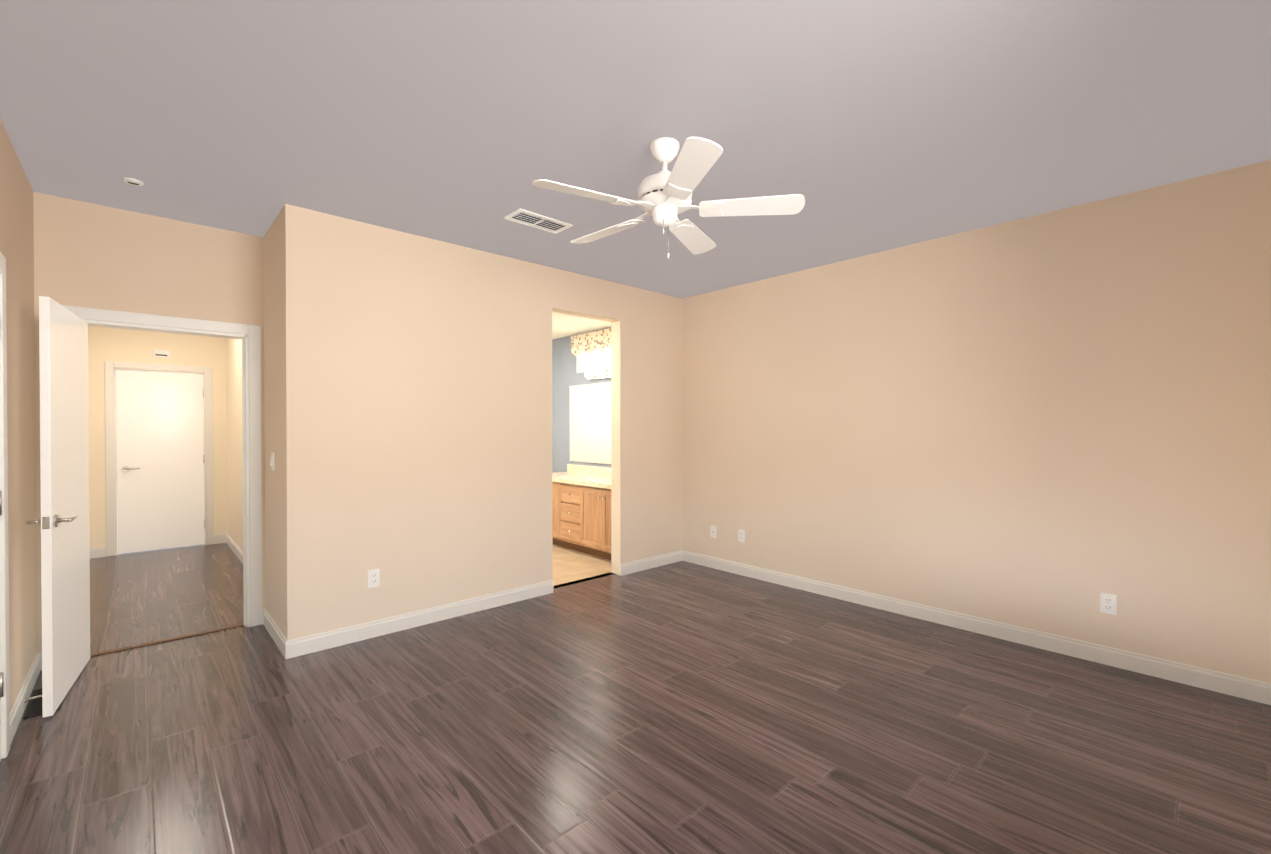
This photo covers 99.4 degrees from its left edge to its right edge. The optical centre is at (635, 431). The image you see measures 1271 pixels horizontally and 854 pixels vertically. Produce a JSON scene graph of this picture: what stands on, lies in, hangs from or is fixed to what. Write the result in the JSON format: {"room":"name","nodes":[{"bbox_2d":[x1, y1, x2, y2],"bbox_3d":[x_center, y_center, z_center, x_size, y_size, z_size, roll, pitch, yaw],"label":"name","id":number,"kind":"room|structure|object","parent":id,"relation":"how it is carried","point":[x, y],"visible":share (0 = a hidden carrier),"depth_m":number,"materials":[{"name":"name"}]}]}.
{"room":"empty bedroom","nodes":[
{"label":"empty bedroom","id":0,"kind":"room"},
{"bbox_2d":[0,118,36,711],"bbox_3d":[-3.042,0.007,2.547,0.150,2.740,8.720,0,1,-43],"label":"wall","id":1,"kind":"structure","parent":0,"point":[16,225],"depth_m":2.68,"materials":[{"name":"beige paint"}]},
{"bbox_2d":[0,491,3,697],"bbox_3d":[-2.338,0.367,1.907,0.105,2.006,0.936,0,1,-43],"label":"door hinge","id":2,"kind":"structure","parent":1,"relation":"in","point":[1,684],"depth_m":2.25,"materials":[{"name":"white metal"}]},
{"bbox_2d":[0,252,9,760],"bbox_3d":[-2.388,0.320,1.854,0.168,2.125,1.140,0,1,-43],"label":"door frame","id":3,"kind":"structure","parent":1,"relation":"attached to","point":[4,664],"depth_m":2.27,"materials":[{"name":"white wood"}]},
{"bbox_2d":[10,651,41,744],"bbox_3d":[-3.071,1.324,2.721,0.030,0.105,1.040,0,1,-43],"label":"baseboard","id":4,"kind":"structure","parent":1,"relation":"attached to","point":[19,706],"depth_m":2.67,"materials":[{"name":"white"}]},
{"bbox_2d":[24,695,41,702],"bbox_3d":[-2.990,1.326,2.688,0.077,0.028,0.027,0,1,-43],"label":"doorstop","id":5,"kind":"object","parent":4,"relation":"attached to","point":[30,698],"visible":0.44,"depth_m":2.67,"materials":[{"name":"white metal"}]},
{"bbox_2d":[33,192,264,651],"bbox_3d":[-2.983,-0.001,3.589,1.350,2.740,0.130,0,1,-43],"label":"wall","id":6,"kind":"structure","parent":0,"point":[91,255],"depth_m":3.38,"materials":[{"name":"beige paint"}]},
{"bbox_2d":[25,296,89,717],"bbox_3d":[-3.075,0.360,2.878,0.181,2.010,0.808,0,1,-43],"label":"bedroom door","id":7,"kind":"structure","parent":6,"relation":"in","point":[63,521],"depth_m":2.75,"materials":[{"name":"white wood"}]},
{"bbox_2d":[62,305,261,626],"bbox_3d":[-3.053,0.315,3.527,0.980,2.110,0.162,0,1,-43],"label":"trim","id":8,"kind":"structure","parent":6,"relation":"attached to","point":[249,336],"depth_m":3.76,"materials":[{"name":"white wood"}]},
{"bbox_2d":[88,326,226,548],"bbox_3d":[-5.445,-0.021,6.161,1.220,2.740,0.150,0,1,-43],"label":"wall","id":9,"kind":"structure","parent":0,"point":[119,345],"depth_m":5.99,"materials":[{"name":"beige paint"}]},
{"bbox_2d":[105,361,213,556],"bbox_3d":[-5.425,0.294,6.171,0.920,2.110,0.166,0,1,-43],"label":"door frame","id":10,"kind":"structure","parent":9,"relation":"attached to","point":[111,368],"depth_m":5.94,"materials":[{"name":"white wood"}]},
{"bbox_2d":[116,371,204,553],"bbox_3d":[-5.391,0.337,6.140,0.749,2.005,0.162,0,1,-43],"label":"door","id":11,"kind":"structure","parent":9,"relation":"in","point":[160,471],"depth_m":6.11,"materials":[{"name":"white wood"}]},
{"bbox_2d":[153,350,169,357],"bbox_3d":[-5.371,-0.880,6.104,0.140,0.080,0.023,0,1,-43],"label":"plate","id":12,"kind":"object","parent":9,"relation":"attached to","point":[162,353],"visible":1,"depth_m":6.10,"materials":[{"name":"white plastic"}]},
{"bbox_2d":[226,338,242,551],"bbox_3d":[-3.789,-0.014,5.362,0.130,2.740,3.570,0,1,-43],"label":"wall","id":13,"kind":"structure","parent":0,"point":[234,447],"depth_m":5.98,"materials":[{"name":"beige paint"}]},
{"bbox_2d":[222,534,242,563],"bbox_3d":[-3.791,1.304,5.268,0.013,0.105,3.420,0,1,-43],"label":"baseboard","id":14,"kind":"structure","parent":13,"relation":"attached to","point":[226,538],"depth_m":6.03,"materials":[{"name":"white wood"}]},
{"bbox_2d":[263,211,282,632],"bbox_3d":[-2.366,-0.001,3.628,0.130,2.740,0.650,0,1,-43],"label":"wall","id":15,"kind":"structure","parent":0,"point":[272,275],"depth_m":3.56,"materials":[{"name":"beige paint"}]},
{"bbox_2d":[270,453,273,470],"bbox_3d":[-2.403,0.200,3.561,0.018,0.116,0.072,0,1,-43],"label":"light switch","id":16,"kind":"object","parent":15,"relation":"attached to","point":[272,462],"visible":0.96,"depth_m":3.55,"materials":[{"name":"white plastic"}]},
{"bbox_2d":[262,609,284,652],"bbox_3d":[-2.384,1.317,3.547,0.020,0.105,0.760,0,1,-43],"label":"baseboard","id":17,"kind":"structure","parent":15,"relation":"attached to","point":[267,621],"depth_m":3.56,"materials":[{"name":"white wood"}]},
{"bbox_2d":[281,204,681,640],"bbox_3d":[-0.852,-0.008,4.494,3.530,2.740,0.130,0,1,-43],"label":"wall","id":18,"kind":"structure","parent":0,"point":[417,420],"depth_m":3.87,"materials":[{"name":"beige paint"}]},
{"bbox_2d":[368,569,379,587],"bbox_3d":[-1.742,0.979,3.586,0.072,0.116,0.008,0,1,-43],"label":"outlet","id":19,"kind":"object","parent":18,"relation":"attached to","point":[373,578],"visible":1,"depth_m":3.58,"materials":[{"name":"white plastic"}]},
{"bbox_2d":[282,580,552,658],"bbox_3d":[-1.404,1.315,3.898,1.923,0.105,0.013,0,1,-43],"label":"baseboard","id":20,"kind":"structure","parent":18,"relation":"attached to","point":[334,638],"depth_m":3.72,"materials":[{"name":"white wood"}]},
{"bbox_2d":[620,550,681,575],"bbox_3d":[0.166,1.303,5.347,0.830,0.105,0.013,0,1,-43],"label":"baseboard","id":21,"kind":"structure","parent":18,"relation":"attached to","point":[648,563],"depth_m":5.32,"materials":[{"name":"white wood"}]},
{"bbox_2d":[552,312,610,339],"bbox_3d":[-1.213,-1.317,5.804,2.270,0.139,2.300,0,1,-43],"label":"ceiling","id":22,"kind":"structure","parent":0,"point":[564,325],"depth_m":6.37,"materials":[{"name":"white paint"}]},
{"bbox_2d":[553,544,614,588],"bbox_3d":[-1.191,1.350,5.801,2.270,0.004,2.365,0,1,-43],"label":"floor","id":23,"kind":"structure","parent":0,"point":[571,567],"depth_m":5.35,"materials":[{"name":"beige tile"}]},
{"bbox_2d":[552,464,610,559],"bbox_3d":[-0.499,0.887,6.225,0.668,0.924,1.877,0,1,-43],"label":"bathroom vanity","id":24,"kind":"object","parent":23,"relation":"on","point":[581,508],"visible":0.52,"depth_m":5.93,"materials":[{"name":"brown wood"}]},
{"bbox_2d":[0,543,1270,853],"bbox_3d":[-1.290,1.425,4.176,4.920,0.120,8.720,0,1,-43],"label":"floor","id":25,"kind":"structure","parent":0,"point":[682,707],"depth_m":2.42,"materials":[{"name":"brown wood"}]},
{"bbox_2d":[23,689,61,718],"bbox_3d":[-3.013,1.372,2.755,0.120,0.008,0.370,0,1,-43],"label":"floor vent","id":26,"kind":"object","parent":25,"relation":"in","point":[34,707],"visible":0.52,"depth_m":2.68,"materials":[{"name":"black"}]},
{"bbox_2d":[90,624,243,656],"bbox_3d":[-3.054,1.366,3.537,0.804,0.007,0.045,0,1,-43],"label":"threshold","id":27,"kind":"object","parent":25,"relation":"on","point":[158,641],"visible":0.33,"depth_m":3.51,"materials":[{"name":"brown wood"}]},
{"bbox_2d":[0,0,1270,298],"bbox_3d":[-1.290,-1.435,4.154,4.920,0.120,8.720,0,1,-43],"label":"ceiling","id":28,"kind":"structure","parent":0,"point":[868,126],"depth_m":2.29,"materials":[{"name":"white paint"}]},
{"bbox_2d":[122,177,143,185],"bbox_3d":[-2.740,-1.358,2.939,0.086,0.014,0.086,0,1,-43],"label":"smoke detector","id":29,"kind":"object","parent":28,"relation":"attached to","point":[133,181],"visible":0.96,"depth_m":2.92,"materials":[{"name":"white plastic"}]},
{"bbox_2d":[504,208,572,233],"bbox_3d":[-0.629,-1.365,3.512,0.400,0.009,0.200,0,1,-43],"label":"ceiling vent","id":30,"kind":"object","parent":28,"relation":"in","point":[535,220],"visible":0.96,"depth_m":3.50,"materials":[{"name":"white metal"}]},
{"bbox_2d":[532,137,804,258],"bbox_3d":[0.104,-1.100,2.585,1.236,0.524,1.207,0,1,-43],"label":"fan","id":31,"kind":"object","parent":28,"relation":"hanging from","point":[664,197],"visible":1,"depth_m":2.49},
{"bbox_2d":[552,160,1270,683],"bbox_3d":[1.056,-0.013,5.139,0.150,2.740,6.670,0,1,-43],"label":"wall","id":32,"kind":"structure","parent":0,"point":[1056,422],"depth_m":3.47,"materials":[{"name":"beige paint"}]},
{"bbox_2d":[569,382,610,463],"bbox_3d":[-0.269,-0.098,6.453,0.012,0.990,1.780,0,1,-43],"label":"bathroom mirror","id":33,"kind":"object","parent":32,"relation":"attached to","point":[590,423],"visible":0.31,"depth_m":6.77,"materials":[{"name":"white mirror"}]},
{"bbox_2d":[570,328,610,355],"bbox_3d":[-0.306,-1.088,6.439,0.075,0.270,1.520,0,1,-43],"label":"valance","id":34,"kind":"object","parent":32,"relation":"attached to","point":[590,343],"visible":0.6,"depth_m":6.64,"materials":[{"name":"fabric"}]},
{"bbox_2d":[577,347,610,372],"bbox_3d":[-0.286,-0.970,6.458,0.020,0.445,1.380,0,1,-43],"label":"transom","id":35,"kind":"object","parent":32,"relation":"attached to","point":[596,360],"visible":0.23,"depth_m":6.71,"materials":[{"name":"white"}]},
{"bbox_2d":[585,369,610,379],"bbox_3d":[-0.308,-0.692,6.372,0.172,0.104,1.000,0,1,-43],"label":"sconce","id":36,"kind":"object","parent":32,"relation":"attached to","point":[598,374],"visible":0.4,"depth_m":6.54,"materials":[{"name":"silver metal"}]},
{"bbox_2d":[710,526,715,537],"bbox_3d":[0.771,0.996,5.339,0.008,0.116,0.072,0,1,-43],"label":"outlet","id":37,"kind":"object","parent":32,"relation":"attached to","point":[712,531],"visible":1,"depth_m":5.33,"materials":[{"name":"white plastic"}]},
{"bbox_2d":[738,529,744,542],"bbox_3d":[1.001,0.988,5.089,0.008,0.116,0.072,0,1,-43],"label":"outlet","id":38,"kind":"object","parent":32,"relation":"attached to","point":[741,535],"visible":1,"depth_m":5.09,"materials":[{"name":"white plastic"}]},
{"bbox_2d":[682,550,1270,704],"bbox_3d":[1.862,1.313,4.158,0.013,0.105,4.060,0,1,-43],"label":"baseboard","id":39,"kind":"structure","parent":32,"relation":"attached to","point":[1236,686],"depth_m":3.45,"materials":[{"name":"white wood"}]},
{"bbox_2d":[1100,593,1116,614],"bbox_3d":[2.778,1.013,3.164,0.008,0.116,0.072,0,1,-43],"label":"outlet","id":40,"kind":"object","parent":32,"relation":"attached to","point":[1108,603],"visible":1,"depth_m":3.16,"materials":[{"name":"white plastic"}]}
]}

